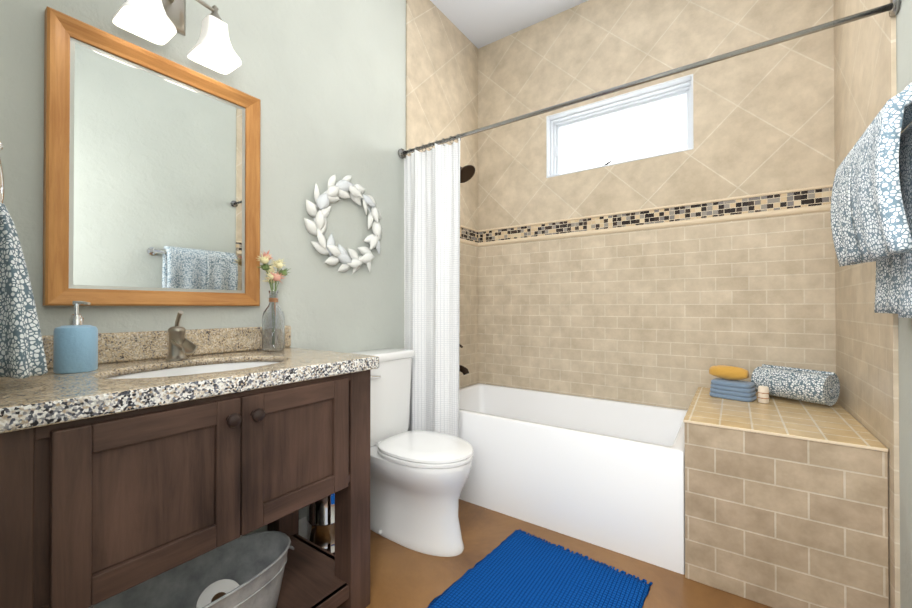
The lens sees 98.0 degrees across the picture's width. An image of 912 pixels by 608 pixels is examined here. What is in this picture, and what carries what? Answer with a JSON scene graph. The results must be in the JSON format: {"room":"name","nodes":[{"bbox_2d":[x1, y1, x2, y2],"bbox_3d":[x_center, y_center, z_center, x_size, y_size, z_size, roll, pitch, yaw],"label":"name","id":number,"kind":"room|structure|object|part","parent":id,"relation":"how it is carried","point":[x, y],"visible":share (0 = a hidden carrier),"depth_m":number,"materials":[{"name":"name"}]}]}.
{"room":"bathroom","nodes":[
{"label":"bathroom","id":0,"kind":"room"},
{"bbox_2d":[0,0,405,535],"bbox_3d":[-0.659,-0.477,2.172,0.120,3.260,2.990,0,0,35],"label":"wall","id":1,"kind":"structure","parent":0,"point":[324,81],"depth_m":1.92,"materials":[{"name":"paint"}]},
{"bbox_2d":[43,6,260,305],"bbox_3d":[-1.054,-0.446,1.467,0.038,0.901,0.657,0,0,35],"label":"mirror","id":2,"kind":"object","parent":1,"relation":"attached to","point":[151,182],"visible":1,"depth_m":1.40,"materials":[{"name":"brown wood"}]},
{"bbox_2d":[113,0,241,73],"bbox_3d":[-0.992,-1.063,1.420,0.201,0.288,0.360,0,0,35],"label":"sconce","id":3,"kind":"object","parent":1,"relation":"attached to","point":[160,22],"visible":1,"depth_m":1.45,"materials":[{"name":"white glass"}]},
{"bbox_2d":[299,516,306,538],"bbox_3d":[-0.850,1.095,1.772,0.014,0.110,1.852,0,0,35],"label":"baseboard","id":4,"kind":"structure","parent":1,"relation":"attached to","point":[302,527],"depth_m":1.92,"materials":[{"name":"white paint"}]},
{"bbox_2d":[304,174,381,273],"bbox_3d":[-0.578,-0.435,2.127,0.052,0.537,0.518,0,0,35],"label":"wreath","id":5,"kind":"object","parent":1,"relation":"attached to","point":[317,226],"visible":1,"depth_m":2.08,"materials":[{"name":"white ceramic"}]},
{"bbox_2d":[406,0,478,388],"bbox_3d":[-0.065,-0.472,2.900,0.026,3.260,0.875,0,0,35],"label":"wall tile","id":6,"kind":"structure","parent":1,"relation":"attached to","point":[441,75],"depth_m":2.97,"materials":[{"name":"tile"}]},
{"bbox_2d":[459,344,468,374],"bbox_3d":[0.028,0.345,2.875,0.167,0.325,0.170,0,0,35],"label":"tub spout","id":7,"kind":"object","parent":6,"relation":"attached to","point":[463,370],"visible":0.23,"depth_m":2.83,"materials":[{"name":"brown metal"}]},
{"bbox_2d":[460,165,474,182],"bbox_3d":[0.026,-0.951,2.825,0.230,0.164,0.156,0,0,35],"label":"shower head","id":8,"kind":"object","parent":6,"relation":"attached to","point":[467,172],"visible":0.77,"depth_m":2.79},
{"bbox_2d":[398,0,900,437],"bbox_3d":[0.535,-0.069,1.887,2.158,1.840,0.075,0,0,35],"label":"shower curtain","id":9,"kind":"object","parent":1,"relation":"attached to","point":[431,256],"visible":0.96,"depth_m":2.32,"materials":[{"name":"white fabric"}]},
{"bbox_2d":[430,0,587,48],"bbox_3d":[0.274,-2.162,1.528,2.400,0.100,2.990,0,0,35],"label":"ceiling","id":10,"kind":"structure","parent":0,"point":[478,24],"depth_m":2.87,"materials":[{"name":"white paint"}]},
{"bbox_2d":[366,499,771,607],"bbox_3d":[0.274,1.198,1.506,2.400,0.100,2.990,0,0,35],"label":"floor","id":11,"kind":"structure","parent":0,"point":[402,576],"depth_m":1.73,"materials":[{"name":"concrete"}]},
{"bbox_2d":[0,325,378,607],"bbox_3d":[-0.823,0.621,1.270,0.636,1.052,1.036,0,0,35],"label":"bathroom vanity","id":12,"kind":"object","parent":11,"relation":"on","point":[121,475],"visible":1,"depth_m":1.03,"materials":[{"name":"brown wood"}]},
{"bbox_2d":[0,325,378,433],"bbox_3d":[-0.837,0.170,1.282,0.603,0.151,1.036,0,0,35],"label":"countertop","id":13,"kind":"structure","parent":12,"relation":"on","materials":[{"name":"stone"}]},
{"bbox_2d":[53,301,97,373],"bbox_3d":[-1.110,0.092,1.159,0.094,0.206,0.094,0,0,35],"label":"soap dispenser","id":14,"kind":"object","parent":13,"relation":"on","point":[75,345],"visible":1,"depth_m":1.13,"materials":[{"name":"blue ceramic"}]},
{"bbox_2d":[166,311,196,360],"bbox_3d":[-0.968,0.109,1.395,0.137,0.175,0.064,0,0,35],"label":"faucet","id":15,"kind":"object","parent":13,"relation":"on","point":[180,345],"visible":1,"depth_m":1.39,"materials":[{"name":"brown metal"}]},
{"bbox_2d":[106,362,278,378],"bbox_3d":[-0.817,0.302,1.288,0.376,0.165,0.564,0,0,35],"label":"sink","id":16,"kind":"object","parent":13,"relation":"in","point":[184,368],"depth_m":1.39,"materials":[{"name":"white ceramic"}]},
{"bbox_2d":[257,250,290,350],"bbox_3d":[-0.791,-0.019,1.715,0.120,0.431,0.161,0,0,35],"label":"vase","id":17,"kind":"object","parent":13,"relation":"on","point":[273,327],"visible":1,"depth_m":1.68,"materials":[{"name":"clear glass"}]},
{"bbox_2d":[89,531,293,607],"bbox_3d":[-0.787,0.916,1.153,0.294,0.207,0.659,0,0,35],"label":"tub","id":18,"kind":"object","parent":12,"relation":"on","point":[252,565],"visible":0.73,"depth_m":1.27,"materials":[{"name":"grey metal"}]},
{"bbox_2d":[196,579,239,607],"bbox_3d":[-0.778,0.938,1.160,0.157,0.147,0.293,0,0,35],"label":"toilet paper roll","id":19,"kind":"object","parent":18,"relation":"in","point":[212,592],"visible":0.46,"depth_m":1.22,"materials":[{"name":"white paper"}]},
{"bbox_3d":[-0.582,0.311,1.095,0.038,0.037,0.104,0,0,35],"label":"knob","id":20,"kind":"part","parent":12,"relation":"part of","materials":[{"name":"brown"}]},
{"bbox_2d":[307,493,334,554],"bbox_3d":[-0.604,0.984,1.879,0.210,0.333,0.184,0,0,35],"label":"waste bin","id":21,"kind":"object","parent":11,"relation":"on","point":[321,523],"visible":0.31,"depth_m":1.80,"materials":[{"name":"silver metal"}]},
{"bbox_2d":[348,348,473,556],"bbox_3d":[-0.238,0.704,2.021,0.722,0.895,0.430,0,0,35],"label":"toilet","id":22,"kind":"object","parent":11,"relation":"on","point":[418,479],"visible":0.81,"depth_m":1.89,"materials":[{"name":"white ceramic"}]},
{"bbox_2d":[427,529,652,607],"bbox_3d":[0.268,1.138,1.463,0.641,0.018,0.944,0,0,39],"label":"bath mat","id":23,"kind":"object","parent":11,"relation":"on","point":[519,568],"visible":1,"depth_m":1.61,"materials":[{"name":"blue fabric"}]},
{"bbox_2d":[459,383,687,574],"bbox_3d":[0.577,0.895,2.460,1.534,0.520,0.816,0,0,35],"label":"bathtub","id":24,"kind":"object","parent":11,"relation":"on","point":[607,474],"visible":0.69,"depth_m":2.03,"materials":[{"name":"white ceramic"}]},
{"bbox_2d":[683,387,888,607],"bbox_3d":[1.442,0.818,1.838,0.598,0.665,0.842,0,0,35],"label":"bench","id":25,"kind":"object","parent":11,"relation":"on","point":[786,502],"depth_m":1.50,"materials":[{"name":"tile"}]},
{"bbox_2d":[710,378,756,401],"bbox_3d":[1.444,0.444,2.070,0.130,0.085,0.190,0,0,-39],"label":"folded washcloth","id":26,"kind":"object","parent":25,"relation":"on","point":[739,390],"visible":1,"depth_m":2.02,"materials":[{"name":"blue fabric"}]},
{"bbox_2d":[709,365,748,379],"bbox_3d":[1.440,0.361,2.094,0.175,0.075,0.093,0,0,35],"label":"sponge","id":27,"kind":"object","parent":26,"relation":"on","point":[728,372],"visible":1,"depth_m":2.06,"materials":[{"name":"yellow"}]},
{"bbox_2d":[758,386,769,403],"bbox_3d":[1.518,0.444,1.958,0.048,0.082,0.048,0,0,35],"label":"bundle","id":28,"kind":"object","parent":25,"relation":"on","point":[763,394],"visible":1,"depth_m":1.94,"materials":[{"name":"beige"}]},
{"bbox_2d":[751,364,839,405],"bbox_3d":[1.691,0.397,1.987,0.158,0.154,0.300,0,0,-25],"label":"rolled towel","id":29,"kind":"object","parent":25,"relation":"on","point":[816,386],"visible":0.85,"depth_m":1.92,"materials":[{"name":"grey fabric"}]},
{"bbox_2d":[896,0,911,607],"bbox_3d":[1.207,-0.486,0.863,0.120,3.260,2.990,0,0,35],"label":"wall","id":30,"kind":"structure","parent":0,"point":[903,47],"depth_m":1.23,"materials":[{"name":"paint"}]},
{"bbox_2d":[834,0,899,607],"bbox_3d":[1.683,-0.481,1.659,0.037,3.260,0.900,0,0,35],"label":"wall tile","id":31,"kind":"structure","parent":30,"relation":"attached to","point":[867,354],"depth_m":1.54,"materials":[{"name":"tile"}]},
{"bbox_2d":[830,83,911,317],"bbox_3d":[1.170,-0.227,1.052,0.178,0.526,0.710,0,0,35],"label":"towel","id":32,"kind":"object","parent":30,"relation":"attached to","point":[871,209],"visible":1,"depth_m":1.01,"materials":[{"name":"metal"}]},
{"bbox_3d":[1.121,-0.474,2.725,2.160,3.260,0.200,0,0,35],"label":"wall","id":33,"kind":"structure","parent":0,"visible":0},
{"bbox_2d":[546,74,693,177],"bbox_3d":[1.102,-1.156,2.728,0.930,0.455,0.205,0,0,35],"label":"window","id":34,"kind":"structure","parent":33,"relation":"in","point":[656,120],"depth_m":2.74,"materials":[{"name":"glass"}]},
{"bbox_2d":[478,0,835,409],"bbox_3d":[1.059,-0.474,2.636,2.136,3.260,0.037,0,0,35],"label":"wall tile","id":35,"kind":"structure","parent":33,"relation":"attached to","point":[668,280],"depth_m":2.47,"materials":[{"name":"tile"}]},
{"bbox_3d":[-0.539,-0.489,0.359,2.160,3.260,0.120,0,0,35],"label":"wall","id":36,"kind":"structure","parent":0,"visible":0},
{"bbox_2d":[0,142,47,378],"bbox_3d":[-1.086,-0.119,0.925,0.272,0.568,0.186,0,0,35],"label":"towel","id":37,"kind":"object","parent":36,"relation":"attached to","point":[22,353],"visible":1,"depth_m":0.90,"materials":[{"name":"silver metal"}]}
]}

